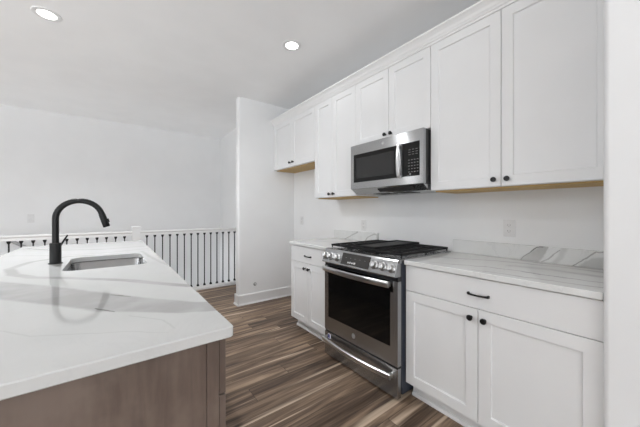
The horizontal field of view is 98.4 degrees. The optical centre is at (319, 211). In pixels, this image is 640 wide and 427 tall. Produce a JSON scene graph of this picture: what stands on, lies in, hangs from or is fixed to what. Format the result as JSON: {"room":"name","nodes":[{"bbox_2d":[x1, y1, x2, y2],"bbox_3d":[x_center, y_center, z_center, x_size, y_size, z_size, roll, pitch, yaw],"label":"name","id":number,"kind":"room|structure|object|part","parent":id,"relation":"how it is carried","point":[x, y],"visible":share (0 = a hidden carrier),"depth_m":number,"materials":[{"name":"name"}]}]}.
{"room":"kitchen","nodes":[
{"label":"kitchen","id":0,"kind":"room"},
{"bbox_2d":[0,105,219,285],"bbox_3d":[-5.172,1.315,3.440,7.909,5.634,0.120,0,0,-37],"label":"wall","id":1,"kind":"structure","parent":0,"point":[149,179],"depth_m":4.63,"materials":[{"name":"paint"}]},
{"bbox_2d":[11,241,25,246],"bbox_3d":[-3.452,1.272,4.619,2.520,1.875,0.086,0,0,-37],"label":"wall handrail","id":2,"kind":"object","parent":1,"relation":"attached to","point":[13,242],"visible":0.04,"depth_m":3.93,"materials":[{"name":"grey paint"}]},
{"bbox_2d":[28,214,34,222],"bbox_3d":[-4.248,0.102,4.059,0.072,0.125,0.009,0,0,-37],"label":"wall outlet","id":3,"kind":"object","parent":1,"relation":"attached to","point":[31,217],"visible":1,"depth_m":4.06,"materials":[{"name":"plastic"}]},
{"bbox_2d":[220,129,235,281],"bbox_3d":[-1.354,1.315,4.882,0.120,5.634,2.192,0,0,-37],"label":"wall","id":4,"kind":"structure","parent":0,"point":[228,142],"depth_m":5.37,"materials":[{"name":"paint"}]},
{"bbox_2d":[0,0,480,138],"bbox_3d":[-1.768,-1.552,-0.834,8.375,0.100,11.005,0,0,-37],"label":"ceiling","id":5,"kind":"structure","parent":0,"point":[181,66],"depth_m":2.61,"materials":[{"name":"paint"}]},
{"bbox_2d":[31,6,61,21],"bbox_3d":[-2.080,-1.499,2.103,0.172,0.006,0.172,0,0,-37],"label":"recessed light","id":6,"kind":"object","parent":5,"relation":"in","point":[47,14],"visible":1,"depth_m":2.10,"materials":[{"name":"paint"}]},
{"bbox_2d":[282,40,300,50],"bbox_3d":[-0.255,-1.499,2.498,0.172,0.006,0.172,0,0,-37],"label":"recessed light","id":7,"kind":"object","parent":5,"relation":"in","point":[290,45],"visible":1,"depth_m":2.49,"materials":[{"name":"paint"}]},
{"bbox_2d":[236,97,293,294],"bbox_3d":[-0.758,-0.135,3.903,0.844,2.734,0.112,0,0,-37],"label":"wall","id":8,"kind":"structure","parent":0,"point":[264,195],"depth_m":3.79,"materials":[{"name":"paint"}]},
{"bbox_2d":[233,286,290,306],"bbox_3d":[-0.769,1.164,3.895,0.868,0.135,0.164,0,0,-37],"label":"baseboard","id":9,"kind":"structure","parent":8,"relation":"attached to","point":[246,299],"depth_m":3.78,"materials":[{"name":"paint"}]},
{"bbox_2d":[197,284,463,426],"bbox_3d":[-1.768,1.357,-0.834,8.175,0.250,10.805,0,0,-37],"label":"floor","id":10,"kind":"structure","parent":0,"point":[279,373],"depth_m":1.98,"materials":[{"name":"brown wood"}]},
{"bbox_2d":[0,339,225,426],"bbox_3d":[-1.348,0.790,1.718,0.645,0.884,2.803,0,0,-37],"label":"kitchen island","id":11,"kind":"object","parent":10,"relation":"on","point":[184,388],"visible":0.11,"depth_m":0.66,"materials":[{"name":"brown wood"}]},
{"bbox_2d":[0,240,232,400],"bbox_3d":[-1.461,0.333,1.633,0.906,0.030,2.856,0,0,-37],"label":"island countertop","id":12,"kind":"structure","parent":11,"relation":"on","point":[58,325],"depth_m":0.84,"materials":[{"name":"stone"}]},
{"bbox_2d":[48,198,109,263],"bbox_3d":[-1.545,0.116,1.785,0.300,0.402,0.130,0,0,-37],"label":"kitchen faucet","id":13,"kind":"object","parent":12,"relation":"on","point":[55,248],"visible":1,"depth_m":1.69,"materials":[{"name":"black metal"}]},
{"bbox_3d":[-1.532,0.056,1.757,0.253,0.282,0.033,0,0,-37],"label":"gooseneck spout","id":14,"kind":"part","parent":13,"relation":"part of","materials":[{"name":"black metal"}]},
{"bbox_2d":[66,257,143,270],"bbox_3d":[-1.371,0.440,1.784,0.434,0.183,0.584,0,0,-37],"label":"undermount sink","id":15,"kind":"object","parent":12,"relation":"in","point":[84,265],"visible":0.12,"depth_m":1.98,"materials":[{"name":"grey metal"}]},
{"bbox_3d":[-0.410,0.440,0.959,0.019,0.152,0.442,0,0,-37],"label":"drawer","id":16,"kind":"part","parent":11,"relation":"part of","materials":[{"name":"brown wood"}]},
{"bbox_3d":[-0.410,0.817,0.959,0.019,0.593,0.442,0,0,-37],"label":"door","id":17,"kind":"part","parent":11,"relation":"part of","materials":[{"name":"brown wood"}]},
{"bbox_2d":[0,226,235,290],"bbox_3d":[-2.988,0.719,3.528,4.119,1.026,0.112,0,0,-37],"label":"stair railing","id":18,"kind":"object","parent":10,"relation":"on","point":[135,233],"visible":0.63,"depth_m":4.04,"materials":[{"name":"paint"}]},
{"bbox_3d":[-3.576,0.304,3.083,2.444,0.062,0.064,0,0,-37],"label":"rail","id":19,"kind":"part","parent":18,"relation":"part of","materials":[{"name":"paint"}]},
{"bbox_3d":[-2.565,0.719,3.849,0.112,1.026,0.112,0,0,-37],"label":"newel post","id":20,"kind":"part","parent":18,"relation":"part of","materials":[{"name":"paint"}]},
{"bbox_3d":[-1.937,0.304,4.325,1.482,0.062,0.064,0,0,-37],"label":"rail","id":21,"kind":"part","parent":18,"relation":"part of","materials":[{"name":"paint"}]},
{"bbox_3d":[-1.937,1.202,4.325,1.482,0.060,0.090,0,0,-37],"label":"rail","id":22,"kind":"part","parent":18,"relation":"part of","materials":[{"name":"paint"}]},
{"bbox_2d":[291,244,325,341],"bbox_3d":[0.129,0.790,2.883,0.660,0.884,0.661,0,0,-37],"label":"base cabinet","id":23,"kind":"object","parent":10,"relation":"on","point":[307,274],"visible":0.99,"depth_m":2.72,"materials":[{"name":"paint"}]},
{"bbox_3d":[-0.209,0.818,2.851,0.020,0.601,0.303,0,0,-37],"label":"door","id":24,"kind":"part","parent":23,"relation":"part of","materials":[{"name":"paint"}]},
{"bbox_3d":[-0.102,0.434,2.709,0.020,0.160,0.660,0,0,-37],"label":"drawer","id":25,"kind":"part","parent":23,"relation":"part of","materials":[{"name":"paint"}]},
{"bbox_3d":[-0.009,0.818,2.587,0.020,0.601,0.354,0,0,-37],"label":"door","id":26,"kind":"part","parent":23,"relation":"part of","materials":[{"name":"paint"}]},
{"bbox_2d":[289,238,357,249],"bbox_3d":[0.132,0.333,2.890,0.647,0.030,0.675,0,0,-37],"label":"countertop","id":27,"kind":"structure","parent":23,"relation":"on","point":[322,244],"depth_m":2.83,"materials":[{"name":"stone"}]},
{"bbox_2d":[322,240,450,399],"bbox_3d":[0.511,0.757,2.269,0.738,0.950,0.770,0,0,-37],"label":"gas range","id":28,"kind":"object","parent":10,"relation":"on","point":[365,288],"visible":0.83,"depth_m":2.00,"materials":[{"name":"metal"}]},
{"bbox_3d":[0.081,0.372,2.301,0.046,0.058,0.062,0,0,-37],"label":"control knob","id":29,"kind":"part","parent":28,"relation":"part of","materials":[{"name":"silver metal"}]},
{"bbox_3d":[0.131,0.372,2.234,0.046,0.058,0.062,0,0,-37],"label":"control knob","id":30,"kind":"part","parent":28,"relation":"part of","materials":[{"name":"silver metal"}]},
{"bbox_3d":[0.236,0.482,2.089,0.061,0.042,0.696,0,0,-37],"label":"handle","id":31,"kind":"part","parent":28,"relation":"part of","materials":[{"name":"silver metal"}]},
{"bbox_3d":[0.236,1.080,2.080,0.071,0.036,0.716,0,0,-37],"label":"handle","id":32,"kind":"part","parent":28,"relation":"part of","materials":[{"name":"silver metal"}]},
{"bbox_3d":[0.274,0.371,2.091,0.066,0.113,0.760,0,0,-37],"label":"control panel","id":33,"kind":"part","parent":28,"relation":"part of","materials":[{"name":"silver metal"}]},
{"bbox_3d":[0.287,1.122,2.099,0.036,0.196,0.762,0,0,-37],"label":"storage drawer","id":34,"kind":"part","parent":28,"relation":"part of","materials":[{"name":"silver metal"}]},
{"bbox_3d":[0.287,0.734,2.099,0.036,0.552,0.762,0,0,-37],"label":"oven door","id":35,"kind":"part","parent":28,"relation":"part of","materials":[{"name":"silver metal"}]},
{"bbox_3d":[0.369,0.372,1.919,0.046,0.058,0.062,0,0,-37],"label":"control knob","id":36,"kind":"part","parent":28,"relation":"part of","materials":[{"name":"silver metal"}]},
{"bbox_3d":[0.415,0.372,1.860,0.046,0.058,0.062,0,0,-37],"label":"control knob","id":37,"kind":"part","parent":28,"relation":"part of","materials":[{"name":"silver metal"}]},
{"bbox_2d":[353,240,418,248],"bbox_3d":[0.562,0.273,2.308,0.567,0.016,0.233,0,0,-37],"label":"griddle plate","id":38,"kind":"object","parent":28,"relation":"on","point":[393,243],"visible":0.99,"depth_m":2.29,"materials":[{"name":"metal"}]},
{"bbox_2d":[328,246,450,263],"bbox_3d":[0.544,0.325,2.294,0.657,0.026,0.770,0,0,-37],"label":"cooktop","id":39,"kind":"object","parent":28,"relation":"in","point":[348,252],"depth_m":2.04,"materials":[{"name":"black metal"}]},
{"bbox_3d":[0.459,0.372,1.801,0.046,0.058,0.062,0,0,-37],"label":"control knob","id":40,"kind":"part","parent":28,"relation":"part of","materials":[{"name":"silver metal"}]},
{"bbox_2d":[406,265,603,426],"bbox_3d":[1.078,0.790,1.630,0.660,0.884,0.915,0,0,-37],"label":"base cabinet","id":41,"kind":"object","parent":10,"relation":"on","point":[480,352],"visible":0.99,"depth_m":1.37,"materials":[{"name":"paint"}]},
{"bbox_3d":[0.706,0.818,1.643,0.020,0.601,0.445,0,0,-37],"label":"door","id":42,"kind":"part","parent":41,"relation":"part of","materials":[{"name":"paint"}]},
{"bbox_3d":[0.801,0.567,1.476,0.030,0.031,0.031,0,0,-37],"label":"knob","id":43,"kind":"part","parent":41,"relation":"part of","materials":[{"name":"black metal"}]},
{"bbox_3d":[0.823,0.439,1.445,0.032,0.013,0.108,0,0,-37],"label":"pull handle","id":44,"kind":"part","parent":41,"relation":"part of","materials":[{"name":"black metal"}]},
{"bbox_3d":[0.842,0.567,1.422,0.030,0.031,0.031,0,0,-37],"label":"knob","id":45,"kind":"part","parent":41,"relation":"part of","materials":[{"name":"black metal"}]},
{"bbox_2d":[404,252,603,299],"bbox_3d":[1.083,0.333,1.635,0.647,0.030,0.915,0,0,-37],"label":"countertop","id":46,"kind":"structure","parent":41,"relation":"on","point":[586,282],"depth_m":1.49,"materials":[{"name":"stone"}]},
{"bbox_3d":[0.848,0.434,1.456,0.020,0.160,0.914,0,0,-37],"label":"drawer","id":47,"kind":"part","parent":41,"relation":"part of","materials":[{"name":"paint"}]},
{"bbox_3d":[0.983,0.818,1.277,0.020,0.601,0.466,0,0,-37],"label":"door","id":48,"kind":"part","parent":41,"relation":"part of","materials":[{"name":"paint"}]},
{"bbox_2d":[294,169,603,251],"bbox_3d":[2.200,-0.110,0.797,0.120,2.784,8.613,0,0,-37],"label":"wall","id":49,"kind":"structure","parent":0,"point":[572,218],"depth_m":2.14,"materials":[{"name":"paint"}]},
{"bbox_2d":[274,106,314,172],"bbox_3d":[-0.235,-0.887,3.609,0.364,0.640,0.981,0,0,-37],"label":"upper cabinet","id":50,"kind":"object","parent":49,"relation":"attached to","point":[294,138],"visible":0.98,"depth_m":3.47,"materials":[{"name":"paint"}]},
{"bbox_3d":[-0.497,-0.887,3.719,0.020,0.617,0.486,0,0,-37],"label":"door","id":51,"kind":"part","parent":50,"relation":"part of","materials":[{"name":"paint"}]},
{"bbox_3d":[-0.207,-0.578,3.630,0.293,0.021,0.951,0,0,-37],"label":"underside panel","id":52,"kind":"part","parent":50,"relation":"part of","materials":[{"name":"brown wood"}]},
{"bbox_3d":[-0.200,-0.887,3.328,0.020,0.617,0.490,0,0,-37],"label":"door","id":53,"kind":"part","parent":50,"relation":"part of","materials":[{"name":"paint"}]},
{"bbox_2d":[270,0,517,126],"bbox_3d":[0.332,-1.235,2.574,0.082,0.076,3.321,0,0,-37],"label":"crown molding","id":54,"kind":"structure","parent":50,"relation":"attached to","point":[480,10],"depth_m":2.10,"materials":[{"name":"paint"}]},
{"bbox_2d":[315,85,378,199],"bbox_3d":[0.261,-0.674,2.955,0.364,1.067,0.656,0,0,-37],"label":"upper cabinet","id":55,"kind":"object","parent":49,"relation":"attached to","point":[335,117],"visible":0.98,"depth_m":2.84,"materials":[{"name":"paint"}]},
{"bbox_3d":[0.041,-0.673,3.010,0.020,1.044,0.302,0,0,-37],"label":"door","id":56,"kind":"part","parent":55,"relation":"part of","materials":[{"name":"paint"}]},
{"bbox_3d":[0.239,-0.673,2.748,0.020,1.044,0.350,0,0,-37],"label":"door","id":57,"kind":"part","parent":55,"relation":"part of","materials":[{"name":"paint"}]},
{"bbox_3d":[0.289,-0.151,2.976,0.293,0.021,0.626,0,0,-37],"label":"underside panel","id":58,"kind":"part","parent":55,"relation":"part of","materials":[{"name":"brown wood"}]},
{"bbox_2d":[334,230,378,240],"bbox_3d":[0.384,0.269,3.077,0.020,0.098,0.683,0,0,-37],"label":"backsplash","id":59,"kind":"structure","parent":49,"relation":"attached to","point":[343,234],"depth_m":3.04,"materials":[{"name":"stone"}]},
{"bbox_2d":[361,220,365,230],"bbox_3d":[0.471,0.147,2.974,0.008,0.116,0.072,0,0,-37],"label":"wall outlet","id":60,"kind":"object","parent":49,"relation":"attached to","point":[363,222],"visible":1,"depth_m":2.97,"materials":[{"name":"plastic"}]},
{"bbox_2d":[356,46,430,144],"bbox_3d":[0.689,-0.901,2.389,0.364,0.612,0.760,0,0,-37],"label":"upper cabinet","id":61,"kind":"object","parent":49,"relation":"attached to","point":[395,100],"visible":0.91,"depth_m":2.24,"materials":[{"name":"paint"}]},
{"bbox_3d":[0.461,-0.901,2.454,0.020,0.589,0.379,0,0,-37],"label":"door","id":62,"kind":"part","parent":61,"relation":"part of","materials":[{"name":"paint"}]},
{"bbox_2d":[351,127,439,195],"bbox_3d":[0.658,-0.374,2.359,0.447,0.441,0.740,0,0,-37],"label":"microwave oven","id":63,"kind":"object","parent":61,"relation":"attached to","point":[399,164],"visible":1,"depth_m":2.17,"materials":[{"name":"silver metal"}]},
{"bbox_2d":[352,183,439,195],"bbox_3d":[0.673,-0.179,2.370,0.407,0.045,0.732,0,0,-37],"label":"hood","id":64,"kind":"object","parent":63,"relation":"attached to","point":[388,189],"depth_m":2.24,"materials":[{"name":"silver metal"}]},
{"bbox_3d":[0.596,-0.386,2.100,0.035,0.260,0.026,0,0,-37],"label":"handle","id":65,"kind":"part","parent":63,"relation":"part of","materials":[{"name":"silver metal"}]},
{"bbox_3d":[0.691,-0.901,2.151,0.020,0.589,0.377,0,0,-37],"label":"door","id":66,"kind":"part","parent":61,"relation":"part of","materials":[{"name":"paint"}]},
{"bbox_2d":[503,220,514,236],"bbox_3d":[1.293,0.114,1.888,0.008,0.116,0.072,0,0,-37],"label":"wall outlet","id":67,"kind":"object","parent":49,"relation":"attached to","point":[508,225],"visible":1,"depth_m":1.89,"materials":[{"name":"plastic"}]},
{"bbox_2d":[431,0,603,193],"bbox_3d":[1.196,-0.674,1.720,0.364,1.067,0.915,0,0,-37],"label":"upper cabinet","id":68,"kind":"object","parent":49,"relation":"attached to","point":[517,93],"visible":0.97,"depth_m":1.56,"materials":[{"name":"paint"}]},
{"bbox_3d":[0.943,-0.673,1.819,0.020,1.044,0.449,0,0,-37],"label":"door","id":69,"kind":"part","parent":68,"relation":"part of","materials":[{"name":"paint"}]},
{"bbox_3d":[1.224,-0.151,1.741,0.293,0.021,0.885,0,0,-37],"label":"underside panel","id":70,"kind":"part","parent":68,"relation":"part of","materials":[{"name":"brown wood"}]},
{"bbox_3d":[1.219,-0.673,1.454,0.020,1.044,0.462,0,0,-37],"label":"door","id":71,"kind":"part","parent":68,"relation":"part of","materials":[{"name":"paint"}]},
{"bbox_2d":[453,239,603,268],"bbox_3d":[1.333,0.269,1.824,0.020,0.098,0.915,0,0,-37],"label":"backsplash","id":72,"kind":"structure","parent":49,"relation":"attached to","point":[565,256],"depth_m":1.76,"materials":[{"name":"stone"}]},
{"bbox_2d":[604,0,639,426],"bbox_3d":[1.636,-0.135,0.888,0.668,2.734,0.940,0,0,-37],"label":"wall","id":73,"kind":"structure","parent":0,"point":[621,17],"depth_m":1.02,"materials":[{"name":"paint"}]}
]}

